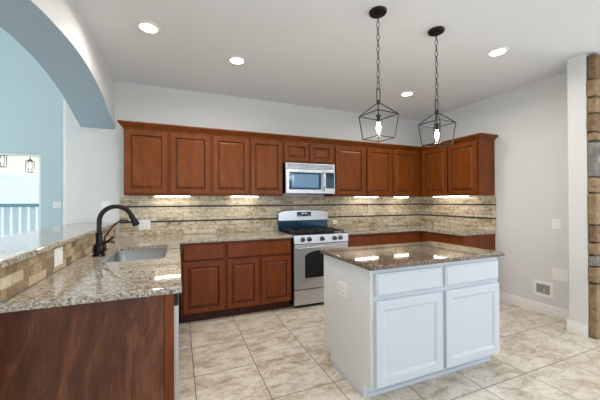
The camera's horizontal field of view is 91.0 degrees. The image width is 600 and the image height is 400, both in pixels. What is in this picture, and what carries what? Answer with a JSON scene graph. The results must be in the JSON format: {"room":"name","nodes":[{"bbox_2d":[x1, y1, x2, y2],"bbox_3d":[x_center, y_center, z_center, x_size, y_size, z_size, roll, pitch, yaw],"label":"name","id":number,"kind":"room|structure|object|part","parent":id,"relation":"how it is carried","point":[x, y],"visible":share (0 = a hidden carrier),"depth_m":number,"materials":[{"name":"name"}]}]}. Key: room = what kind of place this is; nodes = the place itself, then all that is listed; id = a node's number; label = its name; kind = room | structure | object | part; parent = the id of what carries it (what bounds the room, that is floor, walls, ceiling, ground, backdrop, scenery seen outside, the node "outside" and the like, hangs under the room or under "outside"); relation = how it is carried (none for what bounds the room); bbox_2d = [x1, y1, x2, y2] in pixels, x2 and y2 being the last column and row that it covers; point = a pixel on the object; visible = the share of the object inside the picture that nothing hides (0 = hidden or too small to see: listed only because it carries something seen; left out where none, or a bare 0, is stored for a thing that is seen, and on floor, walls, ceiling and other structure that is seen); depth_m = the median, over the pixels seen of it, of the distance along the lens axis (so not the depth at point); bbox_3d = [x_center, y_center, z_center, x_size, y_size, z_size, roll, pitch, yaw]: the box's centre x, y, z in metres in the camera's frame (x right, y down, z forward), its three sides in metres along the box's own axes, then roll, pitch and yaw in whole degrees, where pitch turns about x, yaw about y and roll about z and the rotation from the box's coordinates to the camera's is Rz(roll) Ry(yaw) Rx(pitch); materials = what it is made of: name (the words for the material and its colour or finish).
{"room":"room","nodes":[
{"label":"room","id":0,"kind":"room"},
{"bbox_2d":[0,27,62,228],"bbox_3d":[-1.903,-1.030,6.036,14.200,4.800,0.120,0,0,-22],"label":"wall","id":1,"kind":"structure","parent":0,"point":[31,103],"depth_m":4.93,"materials":[{"name":"blue paint"}]},
{"bbox_2d":[0,153,40,229],"bbox_3d":[-4.991,-0.008,4.765,1.320,1.525,0.060,0,0,-22],"label":"window","id":2,"kind":"structure","parent":1,"relation":"in","point":[9,154],"depth_m":4.98,"materials":[{"name":"white paint"}]},
{"bbox_2d":[53,201,60,207],"bbox_3d":[-4.143,0.083,5.032,0.115,0.115,0.010,0,0,-22],"label":"wall switch","id":3,"kind":"object","parent":1,"relation":"attached to","point":[56,204],"visible":1,"depth_m":5.03,"materials":[{"name":"white plastic"}]},
{"bbox_2d":[0,0,114,303],"bbox_3d":[-1.838,-1.054,2.201,0.345,4.800,2.620,0,0,-22],"label":"wall","id":4,"kind":"structure","parent":0,"point":[55,33],"depth_m":2.28,"materials":[{"name":"white paint"}]},
{"bbox_2d":[0,226,115,302],"bbox_3d":[-1.699,0.360,2.335,0.009,0.143,2.422,0,0,-22],"label":"tile backsplash","id":5,"kind":"structure","parent":4,"relation":"attached to","point":[14,278],"depth_m":1.54,"materials":[{"name":"stone"}]},
{"bbox_2d":[54,246,62,266],"bbox_3d":[-1.462,0.342,1.788,0.010,0.108,0.128,0,0,-22],"label":"wall switch","id":6,"kind":"object","parent":5,"relation":"attached to","point":[58,252],"visible":0.98,"depth_m":1.78,"materials":[{"name":"white plastic"}]},
{"bbox_2d":[0,222,117,268],"bbox_3d":[-1.884,0.271,2.243,0.458,0.032,2.482,0,0,-22],"label":"bar ledge","id":7,"kind":"object","parent":4,"relation":"on","point":[16,248],"visible":0.91,"depth_m":1.87,"materials":[{"name":"beige stone"}]},
{"bbox_2d":[63,81,420,306],"bbox_3d":[1.409,-1.049,5.034,8.840,4.800,0.140,0,0,-22],"label":"wall","id":8,"kind":"structure","parent":0,"point":[93,158],"depth_m":3.68,"materials":[{"name":"white paint"}]},
{"bbox_2d":[102,202,109,208],"bbox_3d":[-2.257,0.065,3.430,0.085,0.095,0.010,0,0,-22],"label":"wall switch","id":9,"kind":"object","parent":8,"relation":"attached to","point":[104,204],"visible":0.65,"depth_m":3.42,"materials":[{"name":"white plastic"}]},
{"bbox_2d":[124,128,210,195],"bbox_3d":[-1.565,-0.429,3.548,0.925,0.755,0.324,0,0,-22],"label":"upper cabinet","id":10,"kind":"object","parent":8,"relation":"attached to","point":[156,162],"visible":1,"depth_m":3.39,"materials":[{"name":"brown wood"}]},
{"bbox_3d":[-1.724,-0.427,3.318,0.424,0.705,0.021,0,0,-22],"label":"door","id":11,"kind":"part","parent":10,"relation":"part of","materials":[{"name":"brown wood"}]},
{"bbox_2d":[155,196,189,196],"bbox_3d":[-1.536,-0.043,3.562,0.409,0.015,0.060,0,0,-22],"label":"light","id":12,"kind":"object","parent":10,"relation":"attached to","point":[155,196],"visible":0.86,"depth_m":3.55,"materials":[{"name":"white paint"}]},
{"bbox_3d":[-1.296,-0.427,3.495,0.436,0.705,0.021,0,0,-22],"label":"door","id":13,"kind":"part","parent":10,"relation":"part of","materials":[{"name":"brown wood"}]},
{"bbox_2d":[117,120,497,150],"bbox_3d":[0.287,-0.834,3.726,4.679,0.067,1.088,0,0,-18],"label":"crown molding","id":14,"kind":"structure","parent":10,"relation":"attached to","point":[124,124],"depth_m":3.90,"materials":[{"name":"brown wood"}]},
{"bbox_2d":[211,135,282,195],"bbox_3d":[-0.710,-0.430,3.901,0.924,0.755,0.324,0,0,-22],"label":"upper cabinet","id":15,"kind":"object","parent":8,"relation":"attached to","point":[240,166],"visible":0.92,"depth_m":3.74,"materials":[{"name":"brown wood"}]},
{"bbox_3d":[-0.856,-0.428,3.677,0.435,0.705,0.021,0,0,-22],"label":"door","id":16,"kind":"part","parent":15,"relation":"part of","materials":[{"name":"brown wood"}]},
{"bbox_3d":[-0.434,-0.429,3.851,0.424,0.705,0.021,0,0,-22],"label":"door","id":17,"kind":"part","parent":15,"relation":"part of","materials":[{"name":"brown wood"}]},
{"bbox_2d":[120,196,420,236],"bbox_3d":[0.005,0.194,4.360,4.617,0.487,0.013,0,0,-22],"label":"tile backsplash","id":18,"kind":"structure","parent":8,"relation":"attached to","point":[192,214],"depth_m":4.03,"materials":[{"name":"stone"}]},
{"bbox_2d":[139,220,149,229],"bbox_3d":[-1.881,0.300,3.568,0.128,0.118,0.009,0,0,-22],"label":"wall outlet","id":19,"kind":"object","parent":18,"relation":"attached to","point":[144,224],"visible":0.99,"depth_m":3.57,"materials":[{"name":"white plastic"}]},
{"bbox_2d":[283,140,332,164],"bbox_3d":[0.071,-0.655,4.225,0.765,0.308,0.324,0,0,-22],"label":"upper cabinet","id":20,"kind":"object","parent":8,"relation":"attached to","point":[293,151],"visible":0.87,"depth_m":4.07,"materials":[{"name":"brown wood"}]},
{"bbox_3d":[-0.046,-0.653,4.013,0.358,0.258,0.021,0,0,-22],"label":"door","id":21,"kind":"part","parent":20,"relation":"part of","materials":[{"name":"brown wood"}]},
{"bbox_2d":[283,162,334,194],"bbox_3d":[0.094,-0.287,4.164,0.738,0.420,0.445,0,0,-22],"label":"microwave","id":22,"kind":"object","parent":20,"relation":"attached to","point":[298,178],"visible":1,"depth_m":4.00,"materials":[{"name":"silver metal"}]},
{"bbox_3d":[0.074,-0.253,3.998,0.575,0.334,0.034,0,0,-22],"label":"door","id":23,"kind":"part","parent":22,"relation":"part of","materials":[{"name":"silver metal"}]},
{"bbox_3d":[0.416,-0.254,4.140,0.161,0.334,0.032,0,0,-22],"label":"control panel","id":24,"kind":"part","parent":22,"relation":"part of","materials":[{"name":"silver metal"}]},
{"bbox_3d":[0.301,-0.653,4.156,0.360,0.258,0.021,0,0,-22],"label":"door","id":25,"kind":"part","parent":20,"relation":"part of","materials":[{"name":"brown wood"}]},
{"bbox_2d":[324,144,391,196],"bbox_3d":[0.906,-0.432,4.568,1.038,0.755,0.324,0,0,-22],"label":"upper cabinet","id":26,"kind":"object","parent":8,"relation":"attached to","point":[359,171],"visible":0.95,"depth_m":4.41,"materials":[{"name":"brown wood"}]},
{"bbox_3d":[0.741,-0.430,4.336,0.490,0.705,0.021,0,0,-22],"label":"door","id":27,"kind":"part","parent":26,"relation":"part of","materials":[{"name":"brown wood"}]},
{"bbox_3d":[1.220,-0.431,4.534,0.454,0.705,0.021,0,0,-22],"label":"door","id":28,"kind":"part","parent":26,"relation":"part of","materials":[{"name":"brown wood"}]},
{"bbox_2d":[388,149,422,196],"bbox_3d":[1.796,-0.434,4.935,0.885,0.755,0.324,0,0,-22],"label":"upper cabinet","id":29,"kind":"object","parent":8,"relation":"attached to","point":[405,164],"visible":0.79,"depth_m":4.72,"materials":[{"name":"brown wood"}]},
{"bbox_3d":[1.700,-0.431,4.732,0.505,0.705,0.021,0,0,-22],"label":"door","id":30,"kind":"part","parent":29,"relation":"part of","materials":[{"name":"brown wood"}]},
{"bbox_2d":[73,0,599,120],"bbox_3d":[3.097,-1.497,1.612,8.330,0.120,7.720,0,0,-22],"label":"ceiling","id":31,"kind":"structure","parent":0,"point":[312,53],"depth_m":2.71,"materials":[{"name":"white paint"}]},
{"bbox_2d":[136,20,159,33],"bbox_3d":[-1.239,-1.408,2.411,0.176,0.012,0.176,0,0,-22],"label":"recessed light","id":32,"kind":"object","parent":31,"relation":"in","point":[145,26],"visible":1,"depth_m":2.40,"materials":[{"name":"white paint"}]},
{"bbox_2d":[228,56,245,64],"bbox_3d":[-0.636,-1.407,2.978,0.176,0.012,0.176,0,0,-22],"label":"recessed light","id":33,"kind":"object","parent":31,"relation":"in","point":[237,60],"visible":1,"depth_m":2.97,"materials":[{"name":"white paint"}]},
{"bbox_2d":[359,6,398,141],"bbox_3d":[0.590,-0.940,2.223,0.212,0.964,0.212,0,0,-29],"label":"pendant lantern","id":34,"kind":"object","parent":31,"relation":"hanging from","point":[377,12],"visible":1,"depth_m":2.21,"materials":[{"name":"black metal"}]},
{"bbox_3d":[0.589,-1.114,2.224,0.020,0.561,0.020,0,0,0],"label":"chain","id":35,"kind":"part","parent":34,"relation":"part of","materials":[{"name":"black metal"}]},
{"bbox_3d":[0.591,-0.535,2.221,0.033,0.098,0.033,0,0,-22],"label":"bulb","id":36,"kind":"part","parent":34,"relation":"part of","materials":[{"name":"white glass"}]},
{"bbox_3d":[0.591,-0.604,2.221,0.212,0.291,0.212,0,0,-29],"label":"cage frame","id":37,"kind":"part","parent":34,"relation":"part of","materials":[{"name":"black metal"}]},
{"bbox_2d":[400,91,413,95],"bbox_3d":[1.423,-1.409,3.921,0.176,0.012,0.176,0,0,-22],"label":"recessed light","id":38,"kind":"object","parent":31,"relation":"in","point":[406,93],"visible":1,"depth_m":3.90,"materials":[{"name":"white paint"}]},
{"bbox_2d":[418,26,455,147],"bbox_3d":[1.146,-0.941,2.474,0.212,0.964,0.212,0,0,-29],"label":"pendant lantern","id":39,"kind":"object","parent":31,"relation":"hanging from","point":[436,31],"visible":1,"depth_m":2.47,"materials":[{"name":"black metal"}]},
{"bbox_3d":[1.145,-1.114,2.475,0.020,0.561,0.020,0,0,0],"label":"chain","id":40,"kind":"part","parent":39,"relation":"part of","materials":[{"name":"black metal"}]},
{"bbox_3d":[1.147,-0.604,2.472,0.212,0.291,0.212,0,0,-29],"label":"cage frame","id":41,"kind":"part","parent":39,"relation":"part of","materials":[{"name":"black metal"}]},
{"bbox_3d":[1.148,-0.536,2.472,0.033,0.098,0.033,0,0,-22],"label":"bulb","id":42,"kind":"part","parent":39,"relation":"part of","materials":[{"name":"white glass"}]},
{"bbox_2d":[487,47,508,56],"bbox_3d":[1.895,-1.418,2.829,0.176,0.012,0.176,0,0,-22],"label":"recessed light","id":43,"kind":"object","parent":31,"relation":"in","point":[498,51],"visible":1,"depth_m":2.81,"materials":[{"name":"white paint"}]},
{"bbox_2d":[179,300,599,399],"bbox_3d":[-0.025,1.395,1.492,14.200,0.120,9.920,0,0,-22],"label":"floor","id":44,"kind":"structure","parent":0,"point":[282,353],"depth_m":2.38,"materials":[{"name":"tile"}]},
{"bbox_2d":[0,294,173,399],"bbox_3d":[-1.091,0.899,1.290,0.993,0.878,0.046,0,0,-22],"label":"end panel","id":45,"kind":"object","parent":44,"relation":"on","point":[123,349],"visible":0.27,"depth_m":1.33,"materials":[{"name":"brown wood"}]},
{"bbox_2d":[164,293,178,399],"bbox_3d":[-1.036,0.889,1.657,0.657,0.842,0.580,0,0,-22],"label":"dishwasher","id":46,"kind":"object","parent":44,"relation":"on","point":[176,296],"visible":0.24,"depth_m":1.51,"materials":[{"name":"silver metal"}]},
{"bbox_3d":[-0.751,0.927,1.774,0.040,0.765,0.576,0,0,-22],"label":"door","id":47,"kind":"part","parent":46,"relation":"part of","materials":[{"name":"silver metal"}]},
{"bbox_2d":[180,242,225,322],"bbox_3d":[-1.175,0.913,3.534,0.472,0.878,0.628,0,0,-22],"label":"base cabinet","id":48,"kind":"object","parent":44,"relation":"on","point":[203,265],"visible":0.89,"depth_m":3.25,"materials":[{"name":"brown wood"}]},
{"bbox_3d":[-1.059,0.582,3.256,0.435,0.165,0.020,0,0,-22],"label":"drawer","id":49,"kind":"part","parent":48,"relation":"part of","materials":[{"name":"brown wood"}]},
{"bbox_3d":[-1.058,0.958,3.253,0.435,0.553,0.020,0,0,-22],"label":"door","id":50,"kind":"part","parent":48,"relation":"part of","materials":[{"name":"brown wood"}]},
{"bbox_2d":[225,238,291,316],"bbox_3d":[-0.587,0.912,3.777,0.799,0.878,0.628,0,0,-22],"label":"base cabinet","id":51,"kind":"object","parent":44,"relation":"on","point":[258,272],"visible":0.88,"depth_m":3.49,"materials":[{"name":"brown wood"}]},
{"bbox_2d":[0,231,292,312],"bbox_3d":[-0.773,0.448,2.701,1.975,0.033,2.478,0,0,-22],"label":"countertop","id":52,"kind":"structure","parent":51,"relation":"on","point":[88,279],"depth_m":1.62,"materials":[{"name":"beige stone"}]},
{"bbox_2d":[92,204,139,256],"bbox_3d":[-1.447,0.232,2.323,0.319,0.397,0.131,0,0,-22],"label":"kitchen faucet","id":53,"kind":"object","parent":52,"relation":"on","point":[99,246],"visible":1,"depth_m":2.28,"materials":[{"name":"black metal"}]},
{"bbox_2d":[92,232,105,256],"bbox_3d":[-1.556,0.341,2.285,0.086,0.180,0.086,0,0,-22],"label":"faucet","id":54,"kind":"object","parent":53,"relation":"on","point":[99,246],"depth_m":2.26,"materials":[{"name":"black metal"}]},
{"bbox_3d":[-1.484,0.318,2.275,0.109,0.075,0.024,0,0,8],"label":"lever handle","id":55,"kind":"part","parent":53,"relation":"part of","materials":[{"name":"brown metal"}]},
{"bbox_2d":[103,219,129,249],"bbox_3d":[-1.606,0.301,2.575,0.226,0.262,0.048,0,0,-14],"label":"water dispenser","id":56,"kind":"object","parent":52,"relation":"on","point":[114,224],"visible":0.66,"depth_m":2.56,"materials":[{"name":"orange metal"}]},
{"bbox_3d":[-1.596,0.259,2.570,0.210,0.177,0.019,0,0,-11],"label":"spout","id":57,"kind":"part","parent":56,"relation":"part of","materials":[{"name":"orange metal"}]},
{"bbox_2d":[104,248,166,262],"bbox_3d":[-1.328,0.570,2.432,0.476,0.206,0.806,0,0,-22],"label":"sink","id":58,"kind":"object","parent":52,"relation":"in","point":[130,255],"visible":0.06,"depth_m":2.77,"materials":[{"name":"silver metal"}]},
{"bbox_3d":[-0.655,0.958,3.419,0.370,0.553,0.020,0,0,-22],"label":"door","id":59,"kind":"part","parent":51,"relation":"part of","materials":[{"name":"brown wood"}]},
{"bbox_3d":[-0.472,0.581,3.498,0.770,0.165,0.020,0,0,-22],"label":"drawer","id":60,"kind":"part","parent":51,"relation":"part of","materials":[{"name":"brown wood"}]},
{"bbox_3d":[-0.287,0.957,3.571,0.373,0.553,0.020,0,0,-22],"label":"door","id":61,"kind":"part","parent":51,"relation":"part of","materials":[{"name":"brown wood"}]},
{"bbox_2d":[277,209,347,307],"bbox_3d":[0.175,0.744,4.025,0.780,1.212,0.708,0,0,-22],"label":"gas range","id":62,"kind":"object","parent":44,"relation":"on","point":[310,232],"visible":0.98,"depth_m":3.73,"materials":[{"name":"silver metal"}]},
{"bbox_3d":[0.280,1.211,3.773,0.764,0.183,0.026,0,0,-22],"label":"storage drawer","id":63,"kind":"part","parent":62,"relation":"part of","materials":[{"name":"silver metal"}]},
{"bbox_2d":[279,229,346,235],"bbox_3d":[0.170,0.441,4.038,0.764,0.015,0.565,0,0,-22],"label":"cooktop","id":64,"kind":"object","parent":62,"relation":"in","point":[336,232],"depth_m":3.85,"materials":[{"name":"black metal"}]},
{"bbox_2d":[290,238,346,303],"bbox_3d":[0.158,0.870,4.067,0.768,0.840,0.605,0,0,-22],"label":"oven","id":65,"kind":"object","parent":62,"relation":"in","point":[311,295],"depth_m":3.69,"materials":[{"name":"silver metal"}]},
{"bbox_3d":[0.279,0.494,3.772,0.768,0.108,0.036,0,0,-22],"label":"control panel","id":66,"kind":"part","parent":62,"relation":"part of","materials":[{"name":"silver metal"}]},
{"bbox_3d":[0.280,0.832,3.772,0.764,0.552,0.032,0,0,-22],"label":"oven door","id":67,"kind":"part","parent":62,"relation":"part of","materials":[{"name":"silver metal"}]},
{"bbox_3d":[0.290,0.591,3.727,0.703,0.027,0.066,0,0,-22],"label":"oven handle","id":68,"kind":"part","parent":62,"relation":"part of","materials":[{"name":"silver metal"}]},
{"bbox_2d":[347,232,395,246],"bbox_3d":[0.898,0.910,4.390,0.831,0.878,0.628,0,0,-22],"label":"base cabinet","id":69,"kind":"object","parent":44,"relation":"on","point":[356,240],"visible":0.09,"depth_m":4.10,"materials":[{"name":"brown wood"}]},
{"bbox_2d":[396,231,420,243],"bbox_3d":[1.775,0.909,4.752,1.064,0.878,0.628,0,0,-22],"label":"base cabinet","id":70,"kind":"object","parent":44,"relation":"on","point":[413,236],"visible":0.16,"depth_m":4.34,"materials":[{"name":"brown wood"}]},
{"bbox_2d":[331,225,496,235],"bbox_3d":[1.527,0.448,4.259,1.897,0.033,1.354,0,0,-22],"label":"countertop","id":71,"kind":"structure","parent":70,"relation":"on","point":[400,228],"depth_m":4.28,"materials":[{"name":"beige stone"}]},
{"bbox_2d":[324,254,499,397],"bbox_3d":[0.908,0.898,2.453,1.249,0.878,0.692,0,0,-22],"label":"kitchen island","id":72,"kind":"object","parent":44,"relation":"on","point":[395,328],"visible":0.92,"depth_m":2.11,"materials":[{"name":"white paint"}]},
{"bbox_2d":[338,281,346,299],"bbox_3d":[0.322,0.683,2.241,0.009,0.112,0.122,0,0,-22],"label":"wall outlet","id":73,"kind":"object","parent":72,"relation":"attached to","point":[342,287],"visible":1,"depth_m":2.23,"materials":[{"name":"white plastic"}]},
{"bbox_3d":[0.340,1.315,2.204,0.008,0.045,0.472,0,0,-22],"label":"moulding","id":74,"kind":"part","parent":72,"relation":"part of","materials":[{"name":"white paint"}]},
{"bbox_3d":[0.341,0.899,2.234,0.017,0.878,0.664,0,0,-22],"label":"panel","id":75,"kind":"part","parent":72,"relation":"part of","materials":[{"name":"white paint"}]},
{"bbox_3d":[0.761,0.560,2.034,0.582,0.150,0.024,0,0,-22],"label":"drawer","id":76,"kind":"part","parent":72,"relation":"part of","materials":[{"name":"white paint"}]},
{"bbox_3d":[0.762,0.945,2.031,0.582,0.564,0.024,0,0,-22],"label":"door","id":77,"kind":"part","parent":72,"relation":"part of","materials":[{"name":"white paint"}]},
{"bbox_2d":[320,241,504,270],"bbox_3d":[0.909,0.440,2.466,1.297,0.033,0.735,0,0,-22],"label":"island countertop","id":78,"kind":"structure","parent":72,"relation":"on","point":[388,256],"depth_m":2.30,"materials":[{"name":"brown stone"}]},
{"bbox_3d":[1.017,1.321,2.222,1.225,0.028,0.010,0,0,-22],"label":"toe moulding","id":79,"kind":"part","parent":72,"relation":"part of","materials":[{"name":"white paint"}]},
{"bbox_3d":[1.328,0.559,2.268,0.581,0.150,0.024,0,0,-22],"label":"drawer","id":80,"kind":"part","parent":72,"relation":"part of","materials":[{"name":"white paint"}]},
{"bbox_3d":[1.329,0.944,2.265,0.581,0.564,0.024,0,0,-22],"label":"door","id":81,"kind":"part","parent":72,"relation":"part of","materials":[{"name":"white paint"}]},
{"bbox_2d":[420,231,494,250],"bbox_3d":[2.229,0.904,4.226,0.628,0.878,0.728,0,0,-22],"label":"base cabinet","id":82,"kind":"object","parent":44,"relation":"on","point":[487,241],"visible":0.12,"depth_m":3.94,"materials":[{"name":"brown wood"}]},
{"bbox_3d":[1.955,0.576,4.093,0.020,0.165,0.650,0,0,-22],"label":"drawer","id":83,"kind":"part","parent":82,"relation":"part of","materials":[{"name":"brown wood"}]},
{"bbox_2d":[586,53,599,338],"bbox_3d":[3.366,-0.040,3.063,1.227,2.743,0.079,0,0,-22],"label":"stone column","id":84,"kind":"structure","parent":44,"relation":"on","point":[593,61],"depth_m":2.83,"materials":[{"name":"brown stone"}]},
{"bbox_2d":[420,72,568,309],"bbox_3d":[2.640,-0.039,4.214,0.120,2.760,2.300,0,0,-22],"label":"wall","id":85,"kind":"structure","parent":0,"point":[530,121],"depth_m":3.63,"materials":[{"name":"white paint"}]},
{"bbox_2d":[421,139,494,196],"bbox_3d":[2.311,-0.439,4.423,0.322,0.755,1.012,0,0,-22],"label":"upper cabinet","id":86,"kind":"object","parent":85,"relation":"attached to","point":[467,168],"visible":0.98,"depth_m":4.16,"materials":[{"name":"brown wood"}]},
{"bbox_3d":[2.086,-0.434,4.574,0.021,0.705,0.473,0,0,-22],"label":"door","id":87,"kind":"part","parent":86,"relation":"part of","materials":[{"name":"brown wood"}]},
{"bbox_2d":[432,196,467,196],"bbox_3d":[2.283,-0.052,4.494,0.060,0.015,0.634,0,0,-22],"label":"light","id":88,"kind":"object","parent":86,"relation":"attached to","point":[432,196],"visible":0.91,"depth_m":4.48,"materials":[{"name":"white paint"}]},
{"bbox_3d":[2.271,-0.438,4.126,0.021,0.705,0.448,0,0,-22],"label":"door","id":89,"kind":"part","parent":86,"relation":"part of","materials":[{"name":"brown wood"}]},
{"bbox_2d":[421,195,495,230],"bbox_3d":[2.401,0.186,4.616,0.013,0.487,1.338,0,0,-22],"label":"tile backsplash","id":90,"kind":"structure","parent":85,"relation":"attached to","point":[470,212],"depth_m":4.48,"materials":[{"name":"stone"}]},
{"bbox_2d":[499,291,569,320],"bbox_3d":[2.841,1.279,3.551,0.018,0.114,0.940,0,0,-22],"label":"baseboard","id":91,"kind":"structure","parent":85,"relation":"attached to","point":[543,308],"depth_m":3.55,"materials":[{"name":"white paint"}]},
{"bbox_2d":[533,279,553,298],"bbox_3d":[2.865,1.051,3.482,0.034,0.176,0.210,0,0,-22],"label":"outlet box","id":92,"kind":"object","parent":85,"relation":"attached to","point":[541,288],"visible":1,"depth_m":3.48,"materials":[{"name":"white plastic"}]},
{"bbox_2d":[552,219,561,229],"bbox_3d":[2.924,0.275,3.361,0.006,0.118,0.095,0,0,-22],"label":"wall plate","id":93,"kind":"object","parent":85,"relation":"attached to","point":[556,223],"visible":1,"depth_m":3.35,"materials":[{"name":"white plastic"}]},
{"bbox_2d":[552,268,567,281],"bbox_3d":[2.937,0.848,3.329,0.006,0.130,0.150,0,0,-22],"label":"wall plate","id":94,"kind":"object","parent":85,"relation":"attached to","point":[557,274],"visible":1,"depth_m":3.32,"materials":[{"name":"white plastic"}]},
{"bbox_2d":[567,54,589,336],"bbox_3d":[4.601,-0.050,3.698,3.962,2.760,0.150,0,0,-22],"label":"wall","id":95,"kind":"structure","parent":0,"point":[577,98],"depth_m":2.94,"materials":[{"name":"white paint"}]},
{"bbox_2d":[566,319,588,336],"bbox_3d":[2.763,1.276,2.939,0.018,0.114,0.168,0,0,-22],"label":"baseboard","id":96,"kind":"structure","parent":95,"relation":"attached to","point":[572,326],"depth_m":2.93,"materials":[{"name":"white paint"}]},
{"label":"outside","id":97,"kind":"structure","parent":0,"visible":0},
{"bbox_2d":[0,155,38,171],"bbox_3d":[-5.932,-0.832,6.362,6.000,0.460,0.200,0,0,-22],"label":"beam","id":98,"kind":"structure","parent":97,"point":[14,163],"depth_m":6.25,"materials":[{"name":"beige paint"}]},
{"bbox_2d":[0,171,38,176],"bbox_3d":[-5.885,-0.545,6.249,6.000,0.105,0.039,0,0,-22],"label":"fascia","id":99,"kind":"object","parent":98,"relation":"attached to","point":[2,173],"visible":0.28,"depth_m":6.21,"materials":[{"name":"white paint"}]},
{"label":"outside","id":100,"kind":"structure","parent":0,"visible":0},
{"bbox_3d":[-5.724,-1.296,5.857,6.000,0.120,0.100,0,0,-22],"label":"rafter","id":101,"kind":"object","parent":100,"visible":0},
{"bbox_2d":[0,155,6,167],"bbox_3d":[-5.857,-0.941,5.800,0.105,0.588,0.105,0,0,-22],"label":"lantern","id":102,"kind":"object","parent":101,"relation":"hanging from","point":[1,159],"visible":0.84,"depth_m":5.82,"materials":[{"name":"black metal"}]},
{"bbox_2d":[25,159,33,172],"bbox_3d":[-5.459,-0.896,5.963,0.105,0.678,0.105,0,0,-22],"label":"lantern","id":103,"kind":"object","parent":101,"relation":"hanging from","point":[29,160],"visible":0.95,"depth_m":5.95,"materials":[{"name":"black metal"}]},
{"bbox_3d":[-5.798,1.445,6.043,7.000,0.120,2.860,0,0,-22],"label":"floor","id":104,"kind":"structure","parent":0,"visible":0},
{"bbox_2d":[0,204,38,237],"bbox_3d":[-5.850,0.681,6.168,6.000,1.210,0.100,0,0,-22],"label":"porch railing","id":105,"kind":"object","parent":104,"relation":"on","point":[15,207],"visible":0.17,"depth_m":6.14,"materials":[{"name":"teal"}]},
{"bbox_3d":[-5.852,0.111,6.172,6.000,0.070,0.100,0,0,-22],"label":"rail","id":106,"kind":"part","parent":105,"relation":"part of","materials":[{"name":"teal"}]}
]}

